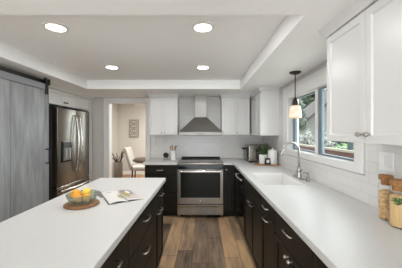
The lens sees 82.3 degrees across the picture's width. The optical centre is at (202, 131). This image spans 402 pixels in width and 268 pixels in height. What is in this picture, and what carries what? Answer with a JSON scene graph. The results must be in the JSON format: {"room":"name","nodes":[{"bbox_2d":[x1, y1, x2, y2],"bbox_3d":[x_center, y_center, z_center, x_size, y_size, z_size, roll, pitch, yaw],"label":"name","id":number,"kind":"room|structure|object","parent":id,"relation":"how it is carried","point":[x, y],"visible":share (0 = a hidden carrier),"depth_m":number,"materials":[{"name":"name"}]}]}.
{"room":"kitchen","nodes":[
{"label":"kitchen","id":0,"kind":"room"},
{"bbox_2d":[0,64,42,78],"bbox_3d":[-2.500,0.270,0.925,1.000,2.300,7.050,0,0,0],"label":"wall","id":1,"kind":"structure","parent":0,"point":[0,64],"depth_m":2.49,"materials":[{"name":"grey paint"}]},
{"bbox_2d":[0,66,49,85],"bbox_3d":[-1.956,-0.618,2.092,0.085,0.075,1.585,0,0,0],"label":"barn door track","id":2,"kind":"object","parent":1,"relation":"attached to","point":[2,68],"visible":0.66,"depth_m":2.48,"materials":[{"name":"black metal"}]},
{"bbox_2d":[0,70,49,221],"bbox_3d":[-1.922,0.369,2.284,0.085,2.062,1.127,0,0,0],"label":"barn door","id":3,"kind":"structure","parent":2,"relation":"hanging from","point":[23,101],"depth_m":2.46,"materials":[{"name":"grey wood"}]},
{"bbox_2d":[47,87,48,200],"bbox_3d":[-1.991,0.420,2.910,0.018,2.000,0.100,0,0,0],"label":"trim","id":4,"kind":"structure","parent":1,"relation":"attached to","point":[48,87],"depth_m":2.95,"materials":[{"name":"white wood"}]},
{"bbox_2d":[112,104,117,176],"bbox_3d":[-2.900,0.170,6.135,0.120,2.500,3.130,0,0,0],"label":"wall","id":5,"kind":"structure","parent":0,"point":[114,106],"depth_m":7.38,"materials":[{"name":"grey paint"}]},
{"bbox_2d":[118,104,145,170],"bbox_3d":[-1.350,0.170,7.760,5.300,2.500,0.120,0,0,0],"label":"wall","id":6,"kind":"structure","parent":0,"point":[126,112],"depth_m":7.70,"materials":[{"name":"grey paint"}]},
{"bbox_2d":[129,119,138,137],"bbox_3d":[-2.305,-0.115,7.679,0.330,0.620,0.032,0,0,0],"label":"wall art","id":7,"kind":"object","parent":6,"relation":"attached to","point":[133,124],"visible":1,"depth_m":7.67,"materials":[{"name":"grey"}]},
{"bbox_2d":[123,171,144,173],"bbox_3d":[-0.830,1.365,7.692,4.020,0.110,0.015,0,0,0],"label":"baseboard","id":8,"kind":"structure","parent":6,"relation":"attached to","point":[124,172],"depth_m":7.68,"materials":[{"name":"white paint"}]},
{"bbox_2d":[0,0,353,96],"bbox_3d":[-0.850,-0.790,0.895,4.300,0.240,7.230,0,0,0],"label":"ceiling","id":9,"kind":"structure","parent":0,"point":[154,45],"depth_m":2.01,"materials":[{"name":"white paint"}]},
{"bbox_2d":[42,22,68,32],"bbox_3d":[-1.134,-0.805,1.774,0.176,0.010,0.176,0,0,0],"label":"recessed light","id":10,"kind":"object","parent":9,"relation":"in","point":[53,26],"visible":1,"depth_m":1.76,"materials":[{"name":"white paint"}]},
{"bbox_2d":[104,65,118,68],"bbox_3d":[-1.134,-0.805,2.866,0.176,0.010,0.176,0,0,0],"label":"recessed light","id":11,"kind":"object","parent":9,"relation":"in","point":[105,66],"visible":1,"depth_m":2.86,"materials":[{"name":"white paint"}]},
{"bbox_2d":[192,22,213,32],"bbox_3d":[0.000,-0.805,1.774,0.176,0.010,0.176,0,0,0],"label":"recessed light","id":12,"kind":"object","parent":9,"relation":"in","point":[202,27],"visible":1,"depth_m":1.77,"materials":[{"name":"white paint"}]},
{"bbox_2d":[196,65,209,68],"bbox_3d":[0.000,-0.805,2.866,0.176,0.010,0.176,0,0,0],"label":"recessed light","id":13,"kind":"object","parent":9,"relation":"in","point":[198,66],"visible":1,"depth_m":2.85,"materials":[{"name":"white paint"}]},
{"bbox_2d":[289,71,301,117],"bbox_3d":[1.030,-0.412,2.570,0.138,0.515,0.138,0,0,0],"label":"pendant light","id":14,"kind":"object","parent":9,"relation":"hanging from","point":[295,109],"visible":1,"depth_m":2.53,"materials":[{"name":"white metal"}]},
{"bbox_2d":[292,97,298,104],"bbox_3d":[1.030,-0.335,2.570,0.074,0.100,0.074,0,0,0],"label":"socket","id":15,"kind":"object","parent":14,"relation":"attached to","point":[295,102],"depth_m":2.55,"materials":[{"name":"brown metal"}]},
{"bbox_2d":[92,97,262,180],"bbox_3d":[-0.850,0.270,4.506,4.300,2.300,0.128,0,0,0],"label":"wall","id":16,"kind":"structure","parent":0,"point":[222,146],"depth_m":4.44,"materials":[{"name":"grey paint"}]},
{"bbox_2d":[104,98,149,177],"bbox_3d":[-1.468,0.383,4.504,0.895,2.075,0.152,0,0,0],"label":"door frame","id":17,"kind":"structure","parent":16,"relation":"attached to","point":[110,101],"depth_m":4.43,"materials":[{"name":"white paint"}]},
{"bbox_2d":[147,94,180,134],"bbox_3d":[-0.710,-0.307,4.263,0.569,0.723,0.357,0,0,0],"label":"upper cabinet","id":18,"kind":"object","parent":16,"relation":"attached to","point":[163,108],"visible":1,"depth_m":4.13,"materials":[{"name":"white paint"}]},
{"bbox_2d":[179,95,221,135],"bbox_3d":[-0.043,-0.301,4.202,0.752,0.735,0.479,0,0,0],"label":"range hood","id":19,"kind":"object","parent":16,"relation":"attached to","point":[200,125],"visible":1,"depth_m":4.05,"materials":[{"name":"silver metal"}]},
{"bbox_2d":[151,97,262,157],"bbox_3d":[0.073,-0.083,4.446,2.156,1.175,0.008,0,0,0],"label":"tile backsplash","id":20,"kind":"structure","parent":16,"relation":"attached to","point":[222,146],"depth_m":4.44,"materials":[{"name":"white tile"}]},
{"bbox_2d":[219,94,249,134],"bbox_3d":[0.571,-0.307,4.263,0.532,0.723,0.357,0,0,0],"label":"upper cabinet","id":21,"kind":"object","parent":16,"relation":"attached to","point":[235,108],"visible":0.98,"depth_m":4.13,"materials":[{"name":"white paint"}]},
{"bbox_2d":[112,174,255,267],"bbox_3d":[-1.350,1.460,2.565,5.300,0.080,10.570,0,0,0],"label":"floor","id":22,"kind":"structure","parent":0,"point":[189,241],"depth_m":2.93,"materials":[{"name":"brown wood"}]},
{"bbox_2d":[49,106,89,200],"bbox_3d":[-2.394,0.527,3.692,0.862,1.785,0.911,0,0,0],"label":"refrigerator","id":23,"kind":"object","parent":22,"relation":"on","point":[68,128],"visible":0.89,"depth_m":3.46,"materials":[{"name":"grey metal"}]},
{"bbox_2d":[48,83,94,182],"bbox_3d":[-2.462,0.376,3.703,0.756,2.089,1.475,0,0,0],"label":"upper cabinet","id":24,"kind":"object","parent":22,"relation":"on","point":[62,97],"visible":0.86,"depth_m":3.81,"materials":[{"name":"white paint"}]},
{"bbox_2d":[100,232,127,267],"bbox_3d":[-0.744,0.983,0.865,0.696,0.874,0.928,0,0,0],"label":"base cabinet","id":25,"kind":"object","parent":22,"relation":"on","point":[118,258],"visible":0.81,"depth_m":1.18,"materials":[{"name":"brown wood"}]},
{"bbox_2d":[0,178,165,267],"bbox_3d":[-0.773,0.525,1.438,0.726,0.040,2.215,0,0,0],"label":"countertop","id":26,"kind":"structure","parent":25,"relation":"on","point":[48,234],"depth_m":1.20,"materials":[{"name":"white stone"}]},
{"bbox_2d":[63,199,99,209],"bbox_3d":[-0.839,0.497,1.595,0.224,0.015,0.224,0,0,0],"label":"round board","id":27,"kind":"object","parent":26,"relation":"on","point":[69,206],"visible":0.73,"depth_m":1.53,"materials":[{"name":"brown wood"}]},
{"bbox_2d":[65,189,97,204],"bbox_3d":[-0.837,0.456,1.595,0.202,0.066,0.202,0,0,0],"label":"fruit bowl","id":28,"kind":"object","parent":27,"relation":"on","point":[94,196],"visible":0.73,"depth_m":1.57,"materials":[{"name":"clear glass"}]},
{"bbox_2d":[70,189,80,196],"bbox_3d":[-0.887,0.433,1.603,0.067,0.066,0.066,0,0,39],"label":"orange","id":29,"kind":"object","parent":28,"relation":"in","point":[76,191],"visible":0.63,"depth_m":1.58,"materials":[{"name":"orange food"}]},
{"bbox_2d":[72,194,81,201],"bbox_3d":[-0.849,0.447,1.550,0.059,0.057,0.059,0,0,44],"label":"orange","id":30,"kind":"object","parent":28,"relation":"in","point":[77,197],"visible":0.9,"depth_m":1.53,"materials":[{"name":"orange food"}]},
{"bbox_2d":[81,189,90,194],"bbox_3d":[-0.818,0.425,1.611,0.054,0.054,0.054,0,0,30],"label":"lemon","id":31,"kind":"object","parent":28,"relation":"in","point":[85,191],"visible":0.88,"depth_m":1.59,"materials":[{"name":"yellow food"}]},
{"bbox_2d":[82,194,90,201],"bbox_3d":[-0.791,0.447,1.562,0.056,0.053,0.055,0,0,-7],"label":"orange","id":32,"kind":"object","parent":28,"relation":"in","point":[86,197],"visible":0.88,"depth_m":1.54,"materials":[{"name":"orange food"}]},
{"bbox_2d":[101,190,142,204],"bbox_3d":[-0.636,0.496,1.792,0.250,0.018,0.320,0,0,-33],"label":"open magazine","id":33,"kind":"object","parent":26,"relation":"on","point":[111,197],"visible":1,"depth_m":1.75,"materials":[{"name":"white paper"}]},
{"bbox_2d":[119,190,141,198],"bbox_3d":[-0.588,0.494,1.836,0.247,0.010,0.301,0,0,0],"label":"photo","id":34,"kind":"object","parent":33,"relation":"on","point":[123,194],"depth_m":1.80,"materials":[{"name":"grey"}]},
{"bbox_2d":[112,149,124,177],"bbox_3d":[-2.568,0.967,6.993,0.477,0.905,0.401,0,0,0],"label":"vase","id":35,"kind":"object","parent":22,"relation":"on","point":[118,165],"visible":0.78,"depth_m":6.86,"materials":[{"name":"grey ceramic"}]},
{"bbox_2d":[123,147,144,177],"bbox_3d":[-1.853,0.925,6.469,0.727,0.991,0.590,0,0,-5],"label":"dining chair","id":36,"kind":"object","parent":22,"relation":"on","point":[133,166],"visible":0.71,"depth_m":6.24,"materials":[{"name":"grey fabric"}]},
{"bbox_2d":[127,200,151,267],"bbox_3d":[-0.744,0.983,1.640,0.696,0.874,0.618,0,0,0],"label":"base cabinet","id":37,"kind":"object","parent":22,"relation":"on","point":[140,232],"visible":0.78,"depth_m":1.62,"materials":[{"name":"brown wood"}]},
{"bbox_2d":[133,157,145,162],"bbox_3d":[-1.200,1.038,5.700,1.040,0.765,1.040,0,0,0],"label":"dining table","id":38,"kind":"object","parent":22,"relation":"on","point":[140,159],"visible":0.17,"depth_m":5.45,"materials":[{"name":"brown wood"}]},
{"bbox_2d":[152,185,163,267],"bbox_3d":[-0.744,0.983,2.225,0.696,0.874,0.548,0,0,0],"label":"base cabinet","id":39,"kind":"object","parent":22,"relation":"on","point":[157,201],"visible":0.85,"depth_m":2.19,"materials":[{"name":"brown wood"}]},
{"bbox_2d":[145,165,177,215],"bbox_3d":[-0.696,0.983,4.102,0.536,0.874,0.676,0,0,0],"label":"base cabinet","id":40,"kind":"object","parent":22,"relation":"on","point":[169,172],"visible":0.41,"depth_m":3.80,"materials":[{"name":"brown wood"}]},
{"bbox_2d":[142,158,180,164],"bbox_3d":[-0.714,0.525,4.118,0.573,0.040,0.646,0,0,0],"label":"countertop","id":41,"kind":"structure","parent":40,"relation":"on","point":[153,161],"depth_m":3.89,"materials":[{"name":"white stone"}]},
{"bbox_2d":[163,152,168,159],"bbox_3d":[-0.675,0.439,4.190,0.100,0.132,0.085,0,0,0],"label":"ball ornament","id":42,"kind":"object","parent":41,"relation":"on","point":[165,154],"visible":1,"depth_m":4.16,"materials":[{"name":"grey stone"}]},
{"bbox_2d":[170,150,175,159],"bbox_3d":[-0.545,0.420,4.200,0.110,0.168,0.110,0,0,0],"label":"utensil crock","id":43,"kind":"object","parent":41,"relation":"on","point":[172,153],"visible":0.95,"depth_m":4.16,"materials":[{"name":"white ceramic"}]},
{"bbox_2d":[177,157,222,216],"bbox_3d":[-0.043,0.946,4.065,0.752,0.948,0.730,0,0,0],"label":"range","id":44,"kind":"object","parent":22,"relation":"on","point":[199,179],"visible":1,"depth_m":3.76,"materials":[{"name":"grey metal"}]},
{"bbox_2d":[179,158,221,161],"bbox_3d":[-0.043,0.510,4.112,0.752,0.017,0.635,0,0,0],"label":"cooktop","id":45,"kind":"object","parent":44,"relation":"in","point":[182,159],"depth_m":4.06,"materials":[{"name":"grey"}]},
{"bbox_2d":[223,165,233,215],"bbox_3d":[0.438,0.983,4.105,0.183,0.874,0.670,0,0,0],"label":"base cabinet","id":46,"kind":"object","parent":22,"relation":"on","point":[228,170],"visible":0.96,"depth_m":3.80,"materials":[{"name":"brown wood"}]},
{"bbox_2d":[234,166,237,217],"bbox_3d":[0.834,0.983,3.610,0.648,0.874,0.373,0,0,0],"label":"base cabinet","id":47,"kind":"object","parent":22,"relation":"on","point":[235,168],"visible":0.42,"depth_m":3.61,"materials":[{"name":"black wood"}]},
{"bbox_2d":[235,170,244,235],"bbox_3d":[0.781,0.984,3.140,0.657,0.872,0.556,0,0,0],"label":"dishwasher","id":48,"kind":"object","parent":22,"relation":"on","point":[240,183],"visible":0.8,"depth_m":3.12,"materials":[{"name":"black plastic"}]},
{"bbox_2d":[244,177,261,267],"bbox_3d":[0.816,0.983,2.440,0.684,0.874,0.838,0,0,0],"label":"base cabinet","id":49,"kind":"object","parent":22,"relation":"on","point":[252,197],"visible":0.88,"depth_m":2.36,"materials":[{"name":"brown wood"}]},
{"bbox_2d":[261,196,275,267],"bbox_3d":[0.816,0.983,1.825,0.684,0.874,0.388,0,0,0],"label":"base cabinet","id":50,"kind":"object","parent":22,"relation":"on","point":[268,232],"visible":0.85,"depth_m":1.82,"materials":[{"name":"brown wood"}]},
{"bbox_2d":[275,211,313,267],"bbox_3d":[0.816,0.983,1.347,0.684,0.874,0.563,0,0,0],"label":"base cabinet","id":51,"kind":"object","parent":22,"relation":"on","point":[291,251],"visible":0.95,"depth_m":1.34,"materials":[{"name":"brown wood"}]},
{"bbox_2d":[314,253,327,267],"bbox_3d":[0.834,0.983,0.733,0.648,0.874,0.663,0,0,0],"label":"base cabinet","id":52,"kind":"object","parent":22,"relation":"on","point":[318,263],"visible":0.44,"depth_m":1.01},
{"bbox_2d":[220,158,401,267],"bbox_3d":[0.744,0.525,2.371,0.814,0.040,4.142,0,0,0],"label":"countertop","id":53,"kind":"structure","parent":52,"relation":"on","point":[344,231],"depth_m":1.30,"materials":[{"name":"white stone"}]},
{"bbox_2d":[241,144,267,162],"bbox_3d":[0.882,0.362,3.987,0.397,0.285,0.426,0,0,0],"label":"toaster oven","id":54,"kind":"object","parent":53,"relation":"on","point":[251,154],"visible":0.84,"depth_m":3.78,"materials":[{"name":"silver metal"}]},
{"bbox_2d":[255,163,280,165],"bbox_3d":[0.985,0.495,3.520,0.380,0.018,0.150,0,0,13],"label":"serving board","id":55,"kind":"object","parent":53,"relation":"on","point":[255,163],"visible":0.86,"depth_m":3.45,"materials":[{"name":"brown wood"}]},
{"bbox_2d":[255,143,271,163],"bbox_3d":[0.937,0.321,3.567,0.233,0.331,0.192,0,0,-31],"label":"potted plant","id":56,"kind":"object","parent":55,"relation":"on","point":[263,149],"visible":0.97,"depth_m":3.51,"materials":[{"name":"green plant"}]},
{"bbox_2d":[264,158,270,163],"bbox_3d":[0.972,0.439,3.461,0.098,0.095,0.037,0,0,-6],"label":"desk clock","id":57,"kind":"object","parent":55,"relation":"on","point":[267,160],"visible":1,"depth_m":3.45,"materials":[{"name":"black plastic"}]},
{"bbox_2d":[268,148,276,163],"bbox_3d":[1.062,0.363,3.515,0.138,0.245,0.138,0,0,0],"label":"canister","id":58,"kind":"object","parent":55,"relation":"on","point":[272,153],"visible":0.91,"depth_m":3.46,"materials":[{"name":"white ceramic"}]},
{"bbox_2d":[252,173,303,184],"bbox_3d":[0.787,0.633,2.510,0.374,0.254,0.619,0,0,0],"label":"sink","id":59,"kind":"object","parent":53,"relation":"in","point":[266,178],"visible":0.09,"depth_m":2.81,"materials":[{"name":"white ceramic"}]},
{"bbox_2d":[279,142,305,179],"bbox_3d":[0.962,0.305,2.530,0.247,0.400,0.240,0,0,0],"label":"kitchen faucet","id":60,"kind":"object","parent":53,"relation":"on","point":[297,174],"visible":0.98,"depth_m":2.52,"materials":[{"name":"silver metal"}]},
{"bbox_2d":[302,172,309,181],"bbox_3d":[1.054,0.458,2.355,0.076,0.094,0.034,0,0,0],"label":"soap dispenser","id":61,"kind":"object","parent":53,"relation":"on","point":[307,176],"visible":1,"depth_m":2.35,"materials":[{"name":"silver metal"}]},
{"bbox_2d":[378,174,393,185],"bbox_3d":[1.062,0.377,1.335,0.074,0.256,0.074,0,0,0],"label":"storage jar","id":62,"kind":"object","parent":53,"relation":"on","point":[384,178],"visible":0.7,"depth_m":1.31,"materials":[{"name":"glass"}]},
{"bbox_2d":[379,189,392,219],"bbox_3d":[1.062,0.417,1.335,0.067,0.162,0.067,0,0,0],"label":"pasta","id":63,"kind":"object","parent":62,"relation":"in","point":[383,193],"visible":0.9,"depth_m":1.32,"materials":[{"name":"beige food"}]},
{"bbox_2d":[389,178,401,191],"bbox_3d":[1.045,0.380,1.228,0.084,0.250,0.084,0,0,0],"label":"storage jar","id":64,"kind":"object","parent":53,"relation":"on","point":[396,183],"visible":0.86,"depth_m":1.21,"materials":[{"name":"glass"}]},
{"bbox_2d":[389,193,401,227],"bbox_3d":[1.045,0.415,1.228,0.077,0.166,0.077,0,0,0],"label":"noodles","id":65,"kind":"object","parent":64,"relation":"in","point":[395,211],"visible":1,"depth_m":1.21,"materials":[{"name":"beige food"}]},
{"bbox_2d":[391,196,401,205],"bbox_3d":[1.014,0.360,1.196,0.065,0.044,0.012,0,0,41],"label":"herb sprig","id":66,"kind":"object","parent":64,"relation":"in","point":[399,199],"visible":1,"depth_m":1.19,"materials":[{"name":"green plant"}]},
{"bbox_2d":[263,61,401,208],"bbox_3d":[1.226,0.270,0.925,0.148,2.300,7.050,0,0,0],"label":"wall","id":67,"kind":"structure","parent":0,"point":[365,188],"depth_m":1.85,"materials":[{"name":"white tile"}]},
{"bbox_2d":[250,87,279,135],"bbox_3d":[0.992,-0.307,3.945,0.319,0.723,0.993,0,0,0],"label":"upper cabinet","id":68,"kind":"object","parent":67,"relation":"attached to","point":[264,101],"visible":0.99,"depth_m":3.48,"materials":[{"name":"white paint"}]},
{"bbox_2d":[283,66,364,174],"bbox_3d":[1.208,-0.152,2.455,0.144,0.915,1.630,0,0,0],"label":"window","id":69,"kind":"structure","parent":67,"relation":"in","point":[315,83],"depth_m":2.35,"materials":[{"name":"white paint"}]},
{"bbox_2d":[319,0,401,145],"bbox_3d":[0.960,-0.306,1.150,0.382,0.726,0.764,0,0,0],"label":"upper cabinet","id":70,"kind":"object","parent":67,"relation":"attached to","point":[364,41],"visible":1,"depth_m":1.14,"materials":[{"name":"white paint"}]},
{"bbox_2d":[379,152,393,171],"bbox_3d":[1.147,0.185,1.440,0.009,0.116,0.116,0,0,0],"label":"wall outlet","id":71,"kind":"object","parent":67,"relation":"attached to","point":[386,160],"visible":1,"depth_m":1.44,"materials":[{"name":"white plastic"}]},
{"bbox_2d":[380,155,384,166],"bbox_3d":[1.145,0.185,1.467,0.004,0.068,0.034,0,0,0],"label":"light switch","id":72,"kind":"object","parent":71,"relation":"attached to","point":[382,157],"depth_m":1.46,"materials":[{"name":"white plastic"}]},
{"bbox_2d":[387,156,391,167],"bbox_3d":[1.145,0.185,1.413,0.004,0.068,0.034,0,0,0],"label":"switch","id":73,"kind":"object","parent":71,"relation":"attached to","point":[389,158],"depth_m":1.41,"materials":[{"name":"white plastic"}]},
{"label":"outside","id":74,"kind":"structure","parent":0,"visible":0},
{"bbox_3d":[20.650,2.070,20.500,38.700,0.100,49.000,0,0,0],"label":"ground","id":75,"kind":"structure","parent":74,"visible":0},
{"bbox_2d":[299,99,307,130],"bbox_3d":[4.985,-0.027,13.014,1.916,4.106,1.963,0,0,0],"label":"leafy tree","id":76,"kind":"object","parent":75,"relation":"on","point":[301,125],"visible":0.05,"depth_m":12.59,"materials":[{"name":"green plant"}]},
{"bbox_2d":[299,128,314,145],"bbox_3d":[4.633,0.934,10.193,1.478,2.209,1.479,0,0,0],"label":"flowering shrub","id":77,"kind":"object","parent":75,"relation":"on","point":[306,138],"visible":0.18,"depth_m":10.07,"materials":[{"name":"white plant"}]},
{"bbox_2d":[299,89,326,108],"bbox_3d":[11.264,-1.838,23.426,5.280,7.726,5.450,0,0,0],"label":"leafy tree","id":78,"kind":"object","parent":75,"relation":"on","point":[307,100],"visible":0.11,"depth_m":22.35,"materials":[{"name":"green plant"}]},
{"bbox_2d":[299,91,353,148],"bbox_3d":[10.000,-0.780,16.150,7.900,5.600,3.100,0,0,0],"label":"house","id":79,"kind":"structure","parent":75,"relation":"on","point":[310,124],"depth_m":15.00,"materials":[{"name":"grey"}]},
{"bbox_2d":[324,131,337,147],"bbox_3d":[6.104,1.001,11.393,1.298,2.076,1.329,0,0,0],"label":"flowering shrub","id":80,"kind":"object","parent":75,"relation":"on","point":[327,142],"visible":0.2,"depth_m":11.16,"materials":[{"name":"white plant"}]},
{"bbox_2d":[331,142,353,149],"bbox_3d":[4.122,1.167,6.899,1.236,1.743,1.812,0,0,0],"label":"bush","id":81,"kind":"object","parent":75,"relation":"on","point":[339,146],"visible":0.02,"depth_m":6.93,"materials":[{"name":"green plant"}]},
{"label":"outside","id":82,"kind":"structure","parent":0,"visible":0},
{"bbox_3d":[2.200,1.490,5.250,1.800,0.100,8.500,0,0,0],"label":"deck","id":83,"kind":"object","parent":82,"visible":0},
{"bbox_2d":[299,142,353,158],"bbox_3d":[3.020,0.805,5.750,0.160,1.270,7.500,0,0,0],"label":"deck railing","id":84,"kind":"object","parent":83,"relation":"on","point":[349,152],"visible":0.12,"depth_m":5.10,"materials":[{"name":"brown"}]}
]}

